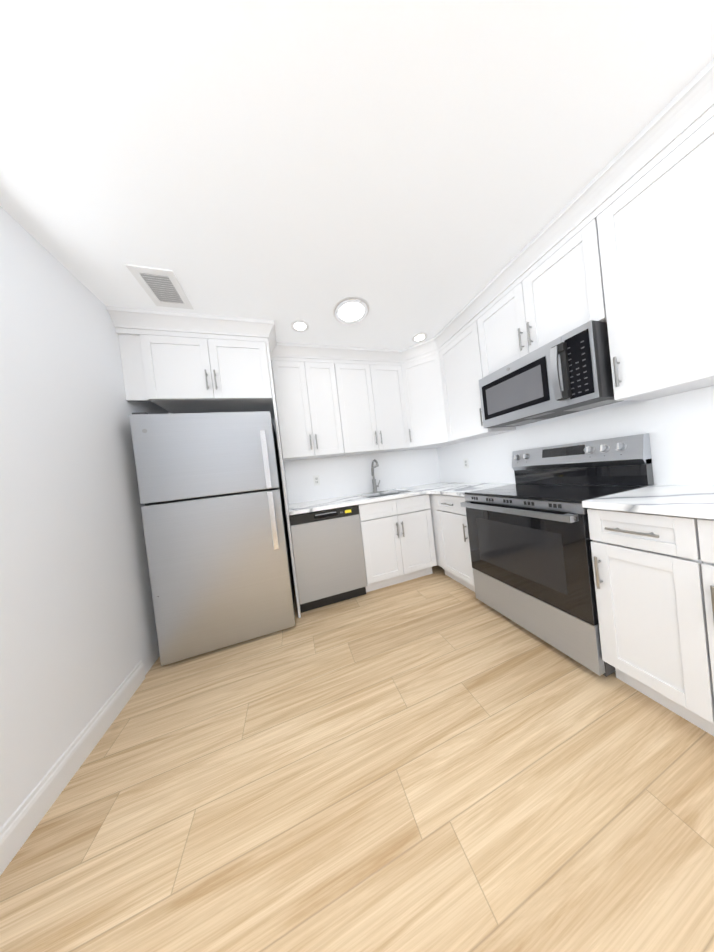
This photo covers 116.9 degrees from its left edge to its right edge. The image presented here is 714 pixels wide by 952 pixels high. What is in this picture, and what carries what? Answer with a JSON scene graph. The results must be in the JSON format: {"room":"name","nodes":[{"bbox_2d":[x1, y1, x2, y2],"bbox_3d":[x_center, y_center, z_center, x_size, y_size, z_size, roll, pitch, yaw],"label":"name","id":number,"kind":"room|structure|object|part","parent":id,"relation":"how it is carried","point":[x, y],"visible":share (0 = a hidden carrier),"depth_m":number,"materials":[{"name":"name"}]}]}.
{"room":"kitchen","nodes":[
{"label":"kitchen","id":0,"kind":"room"},
{"bbox_2d":[0,206,168,827],"bbox_3d":[-1.072,0.051,-0.290,0.100,2.500,5.300,-7,1,-17],"label":"wall","id":1,"kind":"structure","parent":0,"point":[78,638],"depth_m":1.05,"materials":[{"name":"white paint"}]},
{"bbox_2d":[0,660,144,875],"bbox_3d":[-0.755,1.216,-0.680,0.014,0.122,4.420,-7,1,-17],"label":"baseboard","id":2,"kind":"structure","parent":1,"relation":"attached to","point":[18,827],"depth_m":0.91,"materials":[{"name":"white wood"}]},
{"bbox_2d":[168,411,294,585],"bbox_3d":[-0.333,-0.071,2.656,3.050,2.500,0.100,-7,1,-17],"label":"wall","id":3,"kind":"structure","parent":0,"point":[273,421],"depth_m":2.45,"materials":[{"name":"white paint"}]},
{"bbox_2d":[272,361,343,460],"bbox_3d":[-0.524,-0.681,2.369,0.622,0.962,0.360,-7,1,-17],"label":"upper cabinet","id":4,"kind":"object","parent":3,"relation":"attached to","point":[308,410],"visible":1,"depth_m":2.23,"materials":[{"name":"white wood"}]},
{"bbox_2d":[284,448,439,503],"bbox_3d":[0.166,-0.036,2.747,2.010,0.483,0.012,-7,1,-17],"label":"backsplash","id":5,"kind":"structure","parent":3,"relation":"attached to","point":[340,476],"depth_m":2.69,"materials":[{"name":"white"}]},
{"bbox_2d":[313,475,319,485],"bbox_3d":[-0.468,0.051,2.542,0.070,0.115,0.008,-7,1,-17],"label":"electrical outlet","id":6,"kind":"object","parent":5,"relation":"attached to","point":[316,479],"visible":1,"depth_m":2.54,"materials":[{"name":"white plastic"}]},
{"bbox_2d":[334,363,409,455],"bbox_3d":[0.152,-0.761,2.577,0.799,0.962,0.360,-7,1,-17],"label":"upper cabinet","id":7,"kind":"object","parent":3,"relation":"attached to","point":[372,408],"visible":0.96,"depth_m":2.43,"materials":[{"name":"white wood"}]},
{"bbox_2d":[0,565,713,951],"bbox_3d":[0.572,1.165,0.185,3.250,0.100,5.300,-7,1,-17],"label":"floor","id":8,"kind":"structure","parent":0,"point":[438,761],"depth_m":0.77,"materials":[{"name":"brown wood"}]},
{"bbox_2d":[118,334,300,617],"bbox_3d":[-1.181,0.103,1.998,1.014,2.362,0.656,-7,1,-17],"label":"cabinet","id":9,"kind":"object","parent":8,"relation":"on","point":[172,374],"visible":1,"depth_m":1.72,"materials":[{"name":"white wood"}]},
{"bbox_2d":[129,411,294,665],"bbox_3d":[-1.098,0.403,1.920,0.880,1.750,0.778,-7,1,-17],"label":"fridge","id":10,"kind":"object","parent":8,"relation":"on","point":[215,528],"visible":1,"depth_m":1.58,"materials":[{"name":"grey metal"}]},
{"bbox_3d":[-0.667,0.105,1.676,0.040,0.906,0.048,-7,1,-17],"label":"handle","id":11,"kind":"part","parent":10,"relation":"part of","materials":[{"name":"silver metal"}]},
{"bbox_2d":[289,505,367,612],"bbox_3d":[-0.318,0.752,2.246,0.619,0.872,0.602,-7,1,-17],"label":"dishwasher","id":12,"kind":"object","parent":8,"relation":"on","point":[329,559],"visible":0.98,"depth_m":1.96,"materials":[{"name":"grey metal"}]},
{"bbox_2d":[358,494,436,591],"bbox_3d":[0.346,0.667,2.450,0.775,0.885,0.656,-7,1,-17],"label":"base cabinet","id":13,"kind":"object","parent":8,"relation":"on","point":[398,548],"visible":0.92,"depth_m":2.17,"materials":[{"name":"white wood"}]},
{"bbox_2d":[289,483,456,514],"bbox_3d":[0.303,0.210,2.435,2.032,0.030,0.679,-7,1,-17],"label":"countertop","id":14,"kind":"structure","parent":13,"relation":"on","point":[324,504],"depth_m":2.17,"materials":[{"name":"stone"}]},
{"bbox_2d":[365,459,383,493],"bbox_3d":[0.223,0.002,2.607,0.250,0.397,0.213,-7,1,-17],"label":"faucet","id":15,"kind":"object","parent":14,"relation":"on","point":[375,486],"visible":1,"depth_m":2.66,"materials":[{"name":"silver metal"}]},
{"bbox_2d":[367,492,416,519],"bbox_3d":[0.325,0.329,2.434,0.524,0.208,0.404,-7,1,-17],"label":"sink","id":16,"kind":"object","parent":14,"relation":"in","point":[385,495],"visible":0.04,"depth_m":2.62,"materials":[{"name":"silver metal"}]},
{"bbox_2d":[405,482,452,489],"bbox_3d":[0.948,0.134,2.620,0.682,0.030,0.360,-7,1,-17],"label":"countertop","id":17,"kind":"structure","parent":13,"relation":"on","point":[435,484],"depth_m":2.70,"materials":[{"name":"stone"}]},
{"bbox_2d":[429,494,474,591],"bbox_3d":[1.150,0.579,2.154,0.668,0.885,0.537,-7,1,-17],"label":"base cabinet","id":18,"kind":"object","parent":8,"relation":"on","point":[454,537],"depth_m":2.03,"materials":[{"name":"white wood"}]},
{"bbox_3d":[0.869,0.609,2.286,0.090,0.885,0.119,-7,1,-17],"label":"corner base cabinet filler","id":19,"kind":"part","parent":18,"relation":"part of","materials":[{"name":"white wood"}]},
{"bbox_2d":[429,483,515,496],"bbox_3d":[1.102,0.123,2.111,0.682,0.030,0.466,-7,1,-17],"label":"countertop","id":20,"kind":"structure","parent":18,"relation":"on","point":[459,490],"depth_m":2.11,"materials":[{"name":"stone"}]},
{"bbox_2d":[460,433,653,676],"bbox_3d":[1.291,0.406,1.519,0.695,1.212,0.762,-7,1,-17],"label":"range","id":21,"kind":"object","parent":8,"relation":"on","point":[530,540],"visible":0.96,"depth_m":1.34,"materials":[{"name":"grey metal"}]},
{"bbox_2d":[587,508,713,735],"bbox_3d":[1.496,0.554,1.020,0.668,0.885,0.300,-7,1,-17],"label":"base cabinet","id":22,"kind":"object","parent":8,"relation":"on","point":[650,598],"visible":0.96,"depth_m":0.90,"materials":[{"name":"white wood"}]},
{"bbox_2d":[697,518,713,692],"bbox_3d":[1.600,0.546,0.676,0.668,0.885,0.415,-7,1,-17],"label":"base cabinet","id":23,"kind":"object","parent":8,"relation":"on","point":[706,533],"visible":0.83,"depth_m":0.77,"materials":[{"name":"white wood"}]},
{"bbox_2d":[582,485,713,518],"bbox_3d":[1.510,0.093,0.816,0.657,0.030,0.720,-7,1,-17],"label":"countertop","id":24,"kind":"structure","parent":23,"relation":"on","point":[695,501],"depth_m":0.95,"materials":[{"name":"stone"}]},
{"bbox_2d":[0,0,713,361],"bbox_3d":[0.277,-1.418,0.153,3.250,0.100,5.300,-7,1,-17],"label":"ceiling","id":25,"kind":"structure","parent":0,"point":[406,170],"depth_m":0.86,"materials":[{"name":"white paint"}]},
{"bbox_2d":[125,264,193,308],"bbox_3d":[-1.248,-1.204,1.418,0.223,0.009,0.302,-7,1,-17],"label":"ceiling vent","id":26,"kind":"object","parent":25,"relation":"in","point":[162,287],"visible":1,"depth_m":1.40,"materials":[{"name":"white"}]},
{"bbox_2d":[291,320,308,331],"bbox_3d":[-0.494,-1.298,1.902,0.156,0.006,0.156,-7,1,-17],"label":"recessed light","id":27,"kind":"object","parent":25,"relation":"in","point":[299,325],"visible":1,"depth_m":1.90,"materials":[{"name":"white plastic"}]},
{"bbox_2d":[333,296,368,323],"bbox_3d":[-0.046,-1.341,1.799,0.300,0.020,0.300,-7,1,-17],"label":"recessed light","id":28,"kind":"object","parent":25,"relation":"in","point":[351,310],"visible":1,"depth_m":1.78,"materials":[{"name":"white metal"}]},
{"bbox_2d":[412,333,427,342],"bbox_3d":[0.650,-1.433,2.274,0.156,0.006,0.156,-7,1,-17],"label":"recessed light","id":29,"kind":"object","parent":25,"relation":"in","point":[418,337],"visible":1,"depth_m":2.27,"materials":[{"name":"white plastic"}]},
{"bbox_2d":[106,58,713,365],"bbox_3d":[-0.212,-1.255,1.280,2.740,0.139,2.034,-7,1,-17],"label":"crown molding","id":30,"kind":"structure","parent":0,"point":[682,116],"depth_m":1.50,"materials":[{"name":"white wood"}]},
{"bbox_2d":[516,400,651,486],"bbox_3d":[1.920,-0.303,0.628,0.100,2.500,5.300,-7,1,-17],"label":"wall","id":31,"kind":"structure","parent":0,"point":[604,407],"depth_m":1.52,"materials":[{"name":"white paint"}]},
{"bbox_2d":[400,353,468,450],"bbox_3d":[0.850,-0.841,2.655,0.629,0.962,0.622,-7,1,-17],"label":"upper cabinet","id":32,"kind":"object","parent":31,"relation":"attached to","point":[424,403],"visible":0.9,"depth_m":2.46,"materials":[{"name":"white wood"}]},
{"bbox_2d":[439,321,515,441],"bbox_3d":[1.138,-0.868,2.165,0.360,0.962,0.505,-7,1,-17],"label":"upper cabinet","id":33,"kind":"object","parent":31,"relation":"attached to","point":[460,365],"visible":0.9,"depth_m":2.09,"materials":[{"name":"white wood"}]},
{"bbox_2d":[477,219,606,377],"bbox_3d":[1.298,-1.099,1.554,0.360,0.524,0.762,-7,1,-17],"label":"upper cabinet","id":34,"kind":"object","parent":31,"relation":"attached to","point":[557,293],"visible":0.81,"depth_m":1.38,"materials":[{"name":"white wood"}]},
{"bbox_2d":[479,320,620,427],"bbox_3d":[1.309,-0.629,1.552,0.447,0.409,0.722,-7,1,-17],"label":"microwave","id":35,"kind":"object","parent":34,"relation":"attached to","point":[570,372],"visible":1,"depth_m":1.36,"materials":[{"name":"grey metal"}]},
{"bbox_2d":[436,385,713,484],"bbox_3d":[1.513,-0.178,1.808,0.012,0.483,2.599,-7,1,-17],"label":"backsplash","id":36,"kind":"structure","parent":31,"relation":"attached to","point":[679,428],"depth_m":1.30,"materials":[{"name":"white"}]},
{"bbox_2d":[463,458,468,467],"bbox_3d":[1.274,-0.148,2.561,0.008,0.115,0.070,-7,1,-17],"label":"electrical outlet","id":37,"kind":"object","parent":36,"relation":"attached to","point":[466,462],"visible":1,"depth_m":2.56,"materials":[{"name":"white plastic"}]},
{"bbox_2d":[596,116,713,400],"bbox_3d":[1.502,-0.894,0.971,0.360,0.962,0.460,-7,1,-17],"label":"upper cabinet","id":38,"kind":"object","parent":31,"relation":"attached to","point":[655,225],"visible":1,"depth_m":0.97,"materials":[{"name":"white wood"}]}
]}

